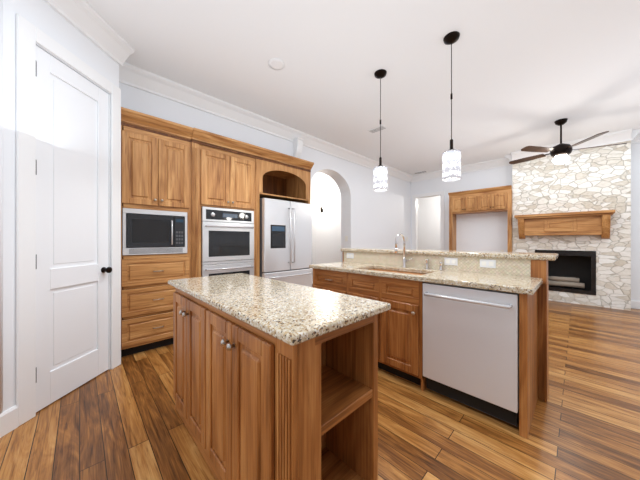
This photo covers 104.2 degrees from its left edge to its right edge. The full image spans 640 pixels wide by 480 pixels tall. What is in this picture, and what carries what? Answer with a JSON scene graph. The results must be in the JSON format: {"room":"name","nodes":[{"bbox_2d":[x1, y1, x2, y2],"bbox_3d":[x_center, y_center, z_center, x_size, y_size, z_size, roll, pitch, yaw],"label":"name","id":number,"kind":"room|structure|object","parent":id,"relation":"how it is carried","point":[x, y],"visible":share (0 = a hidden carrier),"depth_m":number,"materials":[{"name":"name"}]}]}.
{"room":"kitchen","nodes":[
{"label":"kitchen","id":0,"kind":"room"},
{"bbox_2d":[0,0,2,413],"bbox_3d":[-3.111,-0.325,0.457,3.160,3.050,0.120,0,0,-44],"label":"wall","id":1,"kind":"structure","parent":0,"point":[1,206],"depth_m":1.52,"materials":[{"name":"white paint"}]},
{"bbox_2d":[0,406,17,437],"bbox_3d":[-3.051,1.130,0.434,3.215,0.140,0.036,0,0,-44],"label":"baseboard","id":2,"kind":"structure","parent":1,"relation":"attached to","point":[8,420],"depth_m":1.55,"materials":[{"name":"white paint"}]},
{"bbox_2d":[3,0,118,411],"bbox_3d":[-2.006,-0.325,1.947,0.120,3.050,0.909,0,0,1],"label":"wall","id":3,"kind":"structure","parent":0,"point":[47,19],"depth_m":1.59,"materials":[{"name":"white paint"}]},
{"bbox_2d":[16,13,120,426],"bbox_3d":[-1.996,-0.128,2.001,0.138,2.655,0.810,0,0,1],"label":"door frame","id":4,"kind":"structure","parent":3,"relation":"attached to","point":[29,35],"depth_m":1.67,"materials":[{"name":"white paint"}]},
{"bbox_2d":[36,46,111,411],"bbox_3d":[-1.965,-0.077,2.008,0.464,2.538,0.442,0,0,-44],"label":"pantry door","id":5,"kind":"structure","parent":3,"relation":"in","point":[73,270],"depth_m":1.95,"materials":[{"name":"white paint"}]},
{"bbox_2d":[43,0,137,75],"bbox_3d":[-1.924,-1.769,1.992,0.768,0.162,0.637,0,0,-44],"label":"crown molding","id":6,"kind":"structure","parent":3,"relation":"attached to","point":[89,22],"depth_m":2.08,"materials":[{"name":"white paint"}]},
{"bbox_2d":[119,82,302,158],"bbox_3d":[-1.388,-1.577,3.692,2.587,0.545,0.420,0,0,-44],"label":"wall","id":7,"kind":"structure","parent":0,"point":[139,100],"depth_m":3.21,"materials":[{"name":"white paint"}]},
{"bbox_2d":[261,147,312,203],"bbox_3d":[-0.766,-0.050,4.104,1.070,2.500,0.652,0,0,-44],"label":"upper cabinet","id":8,"kind":"object","parent":7,"relation":"attached to","point":[283,177],"depth_m":4.18,"materials":[{"name":"brown wood"}]},
{"bbox_2d":[0,284,639,479],"bbox_3d":[1.240,1.250,3.394,14.500,0.100,11.500,0,0,-44],"label":"floor","id":9,"kind":"structure","parent":0,"point":[123,420],"depth_m":1.58,"materials":[{"name":"brown wood"}]},
{"bbox_2d":[121,107,200,356],"bbox_3d":[-1.950,-0.050,2.960,0.753,2.500,0.652,0,0,-44],"label":"tall cabinet","id":10,"kind":"object","parent":9,"relation":"on","point":[166,165],"depth_m":2.69,"materials":[{"name":"brown wood"}]},
{"bbox_2d":[122,208,186,254],"bbox_3d":[-1.888,-0.084,2.829,0.595,0.477,0.467,0,0,-44],"label":"microwave","id":11,"kind":"object","parent":10,"relation":"in","point":[146,232],"visible":1,"depth_m":2.67,"materials":[{"name":"grey metal"}]},
{"bbox_2d":[201,131,260,276],"bbox_3d":[-1.411,-0.050,3.480,0.905,2.500,0.652,0,0,-44],"label":"tall cabinet","id":12,"kind":"object","parent":9,"relation":"on","point":[230,169],"depth_m":3.27,"materials":[{"name":"brown wood"}]},
{"bbox_2d":[201,207,253,276],"bbox_3d":[-1.333,0.276,3.417,0.690,1.364,0.591,0,0,-44],"label":"double oven","id":13,"kind":"object","parent":12,"relation":"in","point":[227,241],"visible":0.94,"depth_m":3.21,"materials":[{"name":"grey metal"}]},
{"bbox_2d":[171,285,377,479],"bbox_3d":[-0.407,0.763,1.440,0.537,0.876,1.378,0,0,-44],"label":"kitchen island","id":14,"kind":"object","parent":9,"relation":"on","point":[275,379],"depth_m":1.10,"materials":[{"name":"brown wood"}]},
{"bbox_2d":[168,273,390,348],"bbox_3d":[-0.381,0.330,1.449,0.564,0.091,1.445,0,0,-44],"label":"island countertop","id":15,"kind":"structure","parent":14,"relation":"on","point":[293,313],"depth_m":1.10,"materials":[{"name":"beige stone"}]},
{"bbox_2d":[260,198,311,286],"bbox_3d":[-0.679,0.300,4.043,0.906,1.800,0.781,0,0,-44],"label":"fridge","id":16,"kind":"object","parent":9,"relation":"on","point":[285,241],"visible":0.6,"depth_m":3.75,"materials":[{"name":"grey metal"}]},
{"bbox_2d":[309,248,557,438],"bbox_3d":[0.909,0.655,2.462,0.952,1.090,2.060,0,0,-44],"label":"kitchen island","id":17,"kind":"object","parent":9,"relation":"on","point":[380,274],"visible":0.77,"depth_m":2.03,"materials":[{"name":"brown wood"}]},
{"bbox_2d":[347,253,353,258],"bbox_3d":[0.384,0.200,3.179,0.006,0.070,0.116,0,0,-44],"label":"electrical outlet","id":18,"kind":"object","parent":17,"relation":"attached to","point":[350,255],"visible":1,"depth_m":3.17,"materials":[{"name":"white plastic"}]},
{"bbox_2d":[395,233,412,267],"bbox_3d":[0.841,0.106,2.508,0.212,0.356,0.116,0,0,-44],"label":"faucet","id":19,"kind":"object","parent":17,"relation":"on","point":[396,251],"visible":1,"depth_m":2.56,"materials":[{"name":"silver metal"}]},
{"bbox_2d":[425,259,442,269],"bbox_3d":[1.092,0.235,2.396,0.060,0.097,0.170,0,0,-44],"label":"soap dispenser","id":20,"kind":"object","parent":17,"relation":"on","point":[440,263],"visible":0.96,"depth_m":2.43,"materials":[{"name":"silver metal"}]},
{"bbox_2d":[444,257,457,265],"bbox_3d":[1.217,0.200,2.316,0.006,0.070,0.116,0,0,-44],"label":"electrical outlet","id":21,"kind":"object","parent":17,"relation":"attached to","point":[451,261],"visible":1,"depth_m":2.31,"materials":[{"name":"white plastic"}]},
{"bbox_2d":[423,282,518,425],"bbox_3d":[1.183,0.768,1.907,0.609,0.863,0.588,0,0,-44],"label":"dishwasher","id":22,"kind":"object","parent":17,"relation":"in","point":[470,347],"visible":0.92,"depth_m":1.69,"materials":[{"name":"grey metal"}]},
{"bbox_2d":[480,259,495,267],"bbox_3d":[1.419,0.200,2.107,0.006,0.070,0.116,0,0,-44],"label":"electrical outlet","id":23,"kind":"object","parent":17,"relation":"attached to","point":[485,263],"visible":1,"depth_m":2.11,"materials":[{"name":"white plastic"}]},
{"bbox_2d":[512,140,630,310],"bbox_3d":[4.716,-0.324,4.801,0.536,3.048,1.605,0,0,-44],"label":"fireplace","id":24,"kind":"object","parent":9,"relation":"on","point":[574,212],"visible":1,"depth_m":4.63,"materials":[{"name":"stone"}]},
{"bbox_2d":[311,173,340,283],"bbox_3d":[0.600,-0.325,7.656,7.100,3.050,0.120,0,0,-44],"label":"wall","id":25,"kind":"structure","parent":0,"point":[326,235],"depth_m":7.13,"materials":[{"name":"white paint"}]},
{"bbox_2d":[320,204,325,211],"bbox_3d":[0.104,-0.885,6.975,0.120,0.210,0.170,0,0,-44],"label":"sconce","id":26,"kind":"object","parent":25,"relation":"attached to","point":[323,207],"visible":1,"depth_m":6.95,"materials":[{"name":"brown metal"}]},
{"bbox_2d":[303,146,410,261],"bbox_3d":[1.080,-0.325,5.978,4.140,3.050,0.280,0,0,-44],"label":"wall","id":27,"kind":"structure","parent":0,"point":[370,218],"depth_m":5.78,"materials":[{"name":"white paint"}]},
{"bbox_2d":[119,68,414,182],"bbox_3d":[0.241,-1.769,4.878,6.576,0.162,0.136,0,0,-44],"label":"crown molding","id":28,"kind":"structure","parent":27,"relation":"attached to","point":[144,80],"depth_m":3.46,"materials":[{"name":"white paint"}]},
{"bbox_2d":[293,137,303,157],"bbox_3d":[-0.374,-1.542,4.275,0.140,0.365,0.150,0,0,-44],"label":"trim","id":29,"kind":"structure","parent":27,"relation":"attached to","point":[297,146],"depth_m":4.25,"materials":[{"name":"white paint"}]},
{"bbox_2d":[86,0,639,176],"bbox_3d":[1.240,-1.900,3.394,14.500,0.100,11.500,0,0,-44],"label":"ceiling","id":30,"kind":"structure","parent":0,"point":[525,73],"depth_m":2.64,"materials":[{"name":"white paint"}]},
{"bbox_2d":[268,58,284,69],"bbox_3d":[-0.456,-1.846,2.618,0.170,0.006,0.170,0,0,-44],"label":"recessed light","id":31,"kind":"object","parent":30,"relation":"in","point":[276,64],"visible":1,"depth_m":2.61,"materials":[{"name":"white paint"}]},
{"bbox_2d":[368,125,386,133],"bbox_3d":[0.956,-1.843,4.149,0.140,0.013,0.300,0,0,-44],"label":"ceiling vent","id":32,"kind":"object","parent":30,"relation":"in","point":[376,129],"visible":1,"depth_m":4.14,"materials":[{"name":"white metal"}]},
{"bbox_2d":[373,69,387,191],"bbox_3d":[0.670,-1.200,2.761,0.156,1.299,0.156,0,0,-44],"label":"pendant light","id":33,"kind":"object","parent":30,"relation":"hanging from","point":[380,178],"visible":1,"depth_m":2.71,"materials":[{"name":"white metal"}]},
{"bbox_2d":[442,31,460,181],"bbox_3d":[1.200,-1.200,2.270,0.156,1.299,0.156,0,0,-44],"label":"pendant light","id":34,"kind":"object","parent":30,"relation":"hanging from","point":[451,163],"visible":1,"depth_m":2.23,"materials":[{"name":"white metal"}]},
{"bbox_2d":[509,118,626,163],"bbox_3d":[3.764,-1.512,3.894,1.294,0.674,1.336,0,0,-44],"label":"ceiling fan","id":35,"kind":"object","parent":30,"relation":"hanging from","point":[561,151],"visible":1,"depth_m":3.79,"materials":[{"name":"brown metal"}]},
{"bbox_2d":[418,196,439,249],"bbox_3d":[4.934,-0.325,8.351,0.100,3.050,5.500,0,0,-44],"label":"wall","id":36,"kind":"structure","parent":0,"point":[428,223],"depth_m":9.19,"materials":[{"name":"white paint"}]},
{"bbox_2d":[411,143,639,300],"bbox_3d":[4.683,-0.325,5.328,0.140,3.050,9.500,0,0,-44],"label":"wall","id":37,"kind":"structure","parent":0,"point":[492,177],"depth_m":5.78,"materials":[{"name":"white paint"}]},
{"bbox_2d":[412,191,443,249],"bbox_3d":[3.054,-0.055,7.002,0.158,2.510,0.890,0,0,-44],"label":"trim","id":38,"kind":"structure","parent":37,"relation":"attached to","point":[415,220],"depth_m":7.19,"materials":[{"name":"white paint"}]},
{"bbox_2d":[452,191,467,216],"bbox_3d":[3.510,-0.910,6.181,0.356,0.520,0.325,0,0,-44],"label":"upper cabinet","id":39,"kind":"object","parent":37,"relation":"attached to","point":[459,200],"depth_m":6.06,"materials":[{"name":"brown wood"}]},
{"bbox_2d":[468,189,479,212],"bbox_3d":[3.687,-0.910,5.997,0.356,0.520,0.372,0,0,-44],"label":"upper cabinet","id":40,"kind":"object","parent":37,"relation":"attached to","point":[473,195],"depth_m":5.83,"materials":[{"name":"brown wood"}]},
{"bbox_2d":[480,187,495,212],"bbox_3d":[3.881,-0.910,5.796,0.356,0.520,0.372,0,0,-44],"label":"upper cabinet","id":41,"kind":"object","parent":37,"relation":"attached to","point":[487,196],"depth_m":5.63,"materials":[{"name":"brown wood"}]},
{"bbox_2d":[496,185,511,212],"bbox_3d":[4.058,-0.910,5.612,0.356,0.520,0.325,0,0,-44],"label":"upper cabinet","id":42,"kind":"object","parent":37,"relation":"attached to","point":[503,193],"depth_m":5.42,"materials":[{"name":"brown wood"}]},
{"bbox_2d":[411,128,639,181],"bbox_3d":[5.150,-1.769,4.445,0.417,0.162,7.580,0,0,-44],"label":"crown molding","id":43,"kind":"structure","parent":37,"relation":"attached to","point":[617,137],"depth_m":5.00,"materials":[{"name":"white paint"}]},
{"bbox_2d":[631,300,639,308],"bbox_3d":[6.700,1.130,3.127,0.016,0.140,3.530,0,0,-44],"label":"baseboard","id":44,"kind":"structure","parent":37,"relation":"attached to","point":[634,304],"depth_m":4.35,"materials":[{"name":"white paint"}]}
]}

